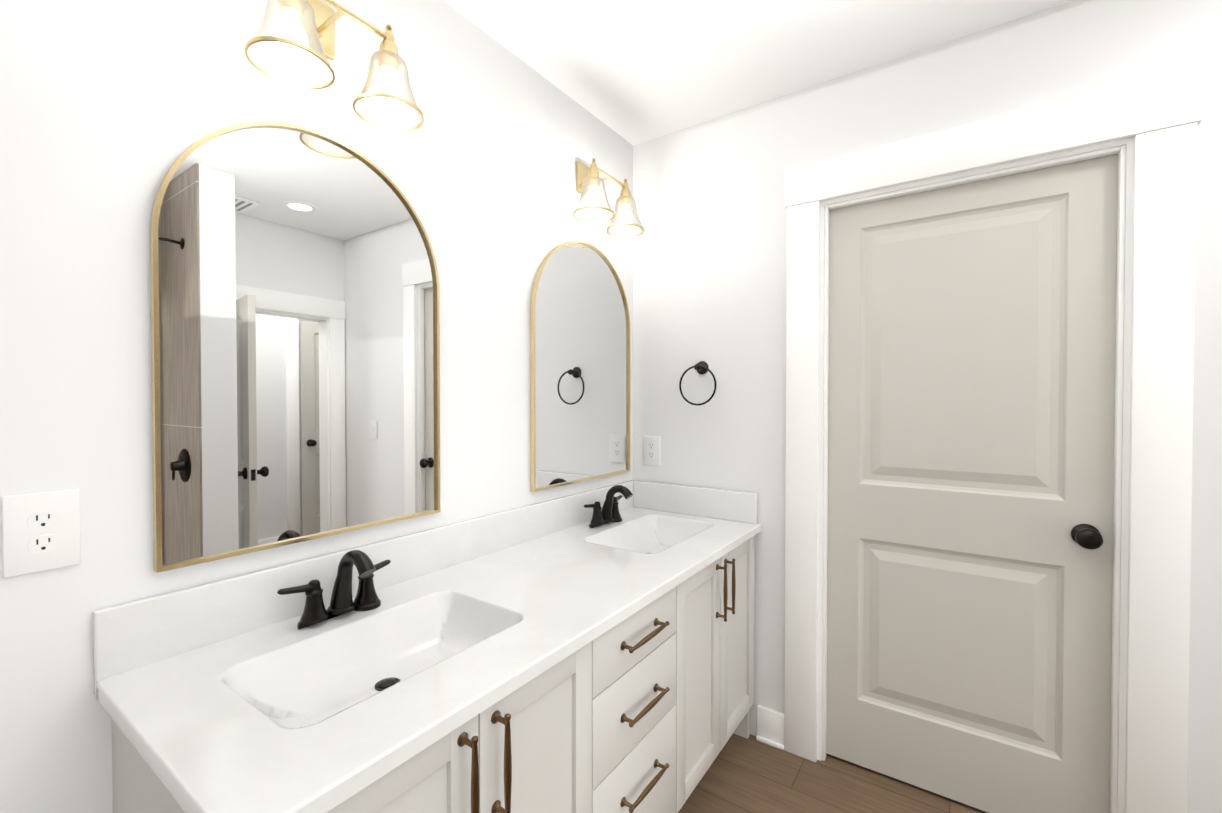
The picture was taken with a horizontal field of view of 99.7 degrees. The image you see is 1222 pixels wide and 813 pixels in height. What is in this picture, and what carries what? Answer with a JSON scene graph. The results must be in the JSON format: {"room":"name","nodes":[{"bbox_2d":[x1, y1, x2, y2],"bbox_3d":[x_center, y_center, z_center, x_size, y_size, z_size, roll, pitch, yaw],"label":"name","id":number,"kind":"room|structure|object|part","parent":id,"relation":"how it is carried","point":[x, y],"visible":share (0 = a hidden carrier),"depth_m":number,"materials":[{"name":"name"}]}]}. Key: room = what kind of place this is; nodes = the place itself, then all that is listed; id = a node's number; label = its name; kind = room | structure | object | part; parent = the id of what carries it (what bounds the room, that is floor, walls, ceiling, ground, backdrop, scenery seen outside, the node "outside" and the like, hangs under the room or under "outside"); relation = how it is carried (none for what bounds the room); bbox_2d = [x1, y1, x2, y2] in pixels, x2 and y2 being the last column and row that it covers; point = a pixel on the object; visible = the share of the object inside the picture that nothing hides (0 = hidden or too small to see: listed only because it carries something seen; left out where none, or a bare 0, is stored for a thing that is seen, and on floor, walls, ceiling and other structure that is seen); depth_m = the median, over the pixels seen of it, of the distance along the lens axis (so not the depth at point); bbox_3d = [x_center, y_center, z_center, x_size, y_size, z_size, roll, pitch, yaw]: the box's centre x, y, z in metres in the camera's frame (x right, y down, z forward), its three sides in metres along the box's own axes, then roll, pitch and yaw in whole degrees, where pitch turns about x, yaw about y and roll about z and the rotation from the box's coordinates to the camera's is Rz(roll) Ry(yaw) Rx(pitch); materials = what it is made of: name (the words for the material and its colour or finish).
{"room":"bathroom","nodes":[
{"label":"bathroom","id":0,"kind":"room"},
{"bbox_2d":[0,0,632,812],"bbox_3d":[-0.872,0.078,1.020,0.129,2.490,3.520,1,1,34],"label":"wall","id":1,"kind":"structure","parent":0,"point":[112,112],"depth_m":1.10,"materials":[{"name":"white paint"}]},
{"bbox_2d":[1,489,80,577],"bbox_3d":[-0.933,0.206,0.846,0.008,0.130,0.087,1,1,34],"label":"outlet","id":2,"kind":"object","parent":1,"relation":"attached to","point":[23,530],"depth_m":0.84,"materials":[{"name":"white plastic"}]},
{"bbox_3d":[-0.930,0.206,0.844,0.001,0.058,0.015,1,1,34],"label":"electrical outlet slots on the mirror wall","id":3,"kind":"part","parent":2,"relation":"part of","materials":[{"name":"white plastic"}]},
{"bbox_3d":[-0.672,-0.165,1.211,0.018,0.940,0.626,1,1,34],"label":"mirror","id":4,"kind":"part","parent":1,"relation":"part of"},
{"bbox_2d":[244,0,423,131],"bbox_3d":[-0.602,-0.809,1.133,0.211,0.254,0.366,1,1,34],"label":"sconce","id":5,"kind":"object","parent":1,"relation":"attached to","point":[301,27],"visible":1,"depth_m":1.13,"materials":[{"name":"clear glass"}]},
{"bbox_3d":[-0.098,-0.177,2.047,0.018,0.940,0.626,1,1,34],"label":"mirror","id":6,"kind":"part","parent":1,"relation":"part of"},
{"bbox_2d":[572,158,644,237],"bbox_3d":[-0.026,-0.821,1.971,0.211,0.254,0.366,1,1,34],"label":"sconce","id":7,"kind":"object","parent":1,"relation":"attached to","point":[589,180],"visible":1,"depth_m":1.97,"materials":[{"name":"gold metal"}]},
{"bbox_2d":[444,0,1072,144],"bbox_3d":[1.019,-1.208,0.365,3.970,0.100,4.610,1,1,34],"label":"ceiling","id":8,"kind":"structure","parent":0,"point":[633,72],"depth_m":1.66,"materials":[{"name":"white paint"}]},
{"bbox_2d":[678,733,987,812],"bbox_3d":[1.019,1.372,0.400,3.970,0.080,4.610,1,1,34],"label":"floor","id":9,"kind":"structure","parent":0,"point":[751,774],"depth_m":1.77,"materials":[{"name":"brown wood"}]},
{"bbox_2d":[92,480,760,812],"bbox_3d":[-0.152,0.832,1.458,0.611,0.970,1.765,1,1,34],"label":"bathroom vanity","id":10,"kind":"object","parent":9,"relation":"on","point":[558,655],"visible":1,"depth_m":1.08,"materials":[{"name":"grey paint"}]},
{"bbox_2d":[277,550,390,629],"bbox_3d":[-0.570,0.392,1.134,0.152,0.157,0.252,1,1,34],"label":"faucet","id":11,"kind":"object","parent":10,"relation":"on","point":[342,602],"visible":1,"depth_m":1.13,"materials":[{"name":"black metal"}]},
{"bbox_2d":[584,485,632,527],"bbox_3d":[0.018,0.380,1.990,0.152,0.157,0.252,1,1,34],"label":"faucet","id":12,"kind":"object","parent":10,"relation":"on","point":[608,512],"visible":1,"depth_m":1.99,"materials":[{"name":"black metal"}]},
{"bbox_2d":[633,0,1221,812],"bbox_3d":[1.202,0.070,1.664,2.600,2.490,0.110,1,1,34],"label":"wall","id":13,"kind":"structure","parent":0,"point":[710,266],"depth_m":1.97,"materials":[{"name":"white paint"}]},
{"bbox_2d":[92,480,756,695],"bbox_3d":[-0.164,0.421,1.460,0.582,0.148,1.765,1,1,34],"label":"backsplash","id":14,"kind":"structure","parent":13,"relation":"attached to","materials":[{"name":"stone"}]},
{"bbox_2d":[643,436,659,465],"bbox_3d":[0.181,0.196,2.295,0.087,0.130,0.007,1,1,34],"label":"outlet","id":15,"kind":"object","parent":13,"relation":"attached to","point":[648,450],"visible":1,"depth_m":2.29,"materials":[{"name":"white plastic"}]},
{"bbox_2d":[679,361,716,405],"bbox_3d":[0.366,-0.097,2.132,0.166,0.186,0.060,1,1,34],"label":"towel ring","id":16,"kind":"object","parent":13,"relation":"attached to","point":[701,367],"visible":1,"depth_m":2.13,"materials":[{"name":"black metal"}]},
{"bbox_2d":[756,705,784,749],"bbox_3d":[0.619,1.245,1.998,0.108,0.130,0.026,1,1,34],"label":"baseboard","id":17,"kind":"structure","parent":13,"relation":"attached to","point":[770,726],"depth_m":2.00,"materials":[{"name":"white paint"}]},
{"bbox_2d":[826,154,1117,812],"bbox_3d":[1.115,0.287,1.682,0.786,2.030,0.106,1,1,34],"label":"door","id":18,"kind":"structure","parent":13,"relation":"in","point":[971,385],"depth_m":1.66,"materials":[{"name":"grey paint"}]},
{"bbox_3d":[1.374,0.378,1.484,0.066,0.066,0.070,1,1,34],"label":"knob","id":19,"kind":"part","parent":18,"relation":"part of","materials":[{"name":"black metal"}]},
{"bbox_2d":[784,66,1203,812],"bbox_3d":[1.129,0.214,1.701,1.066,2.200,0.135,1,1,34],"label":"door frame","id":20,"kind":"structure","parent":13,"relation":"attached to","point":[1146,130],"depth_m":1.44,"materials":[{"name":"white paint"}]}
]}

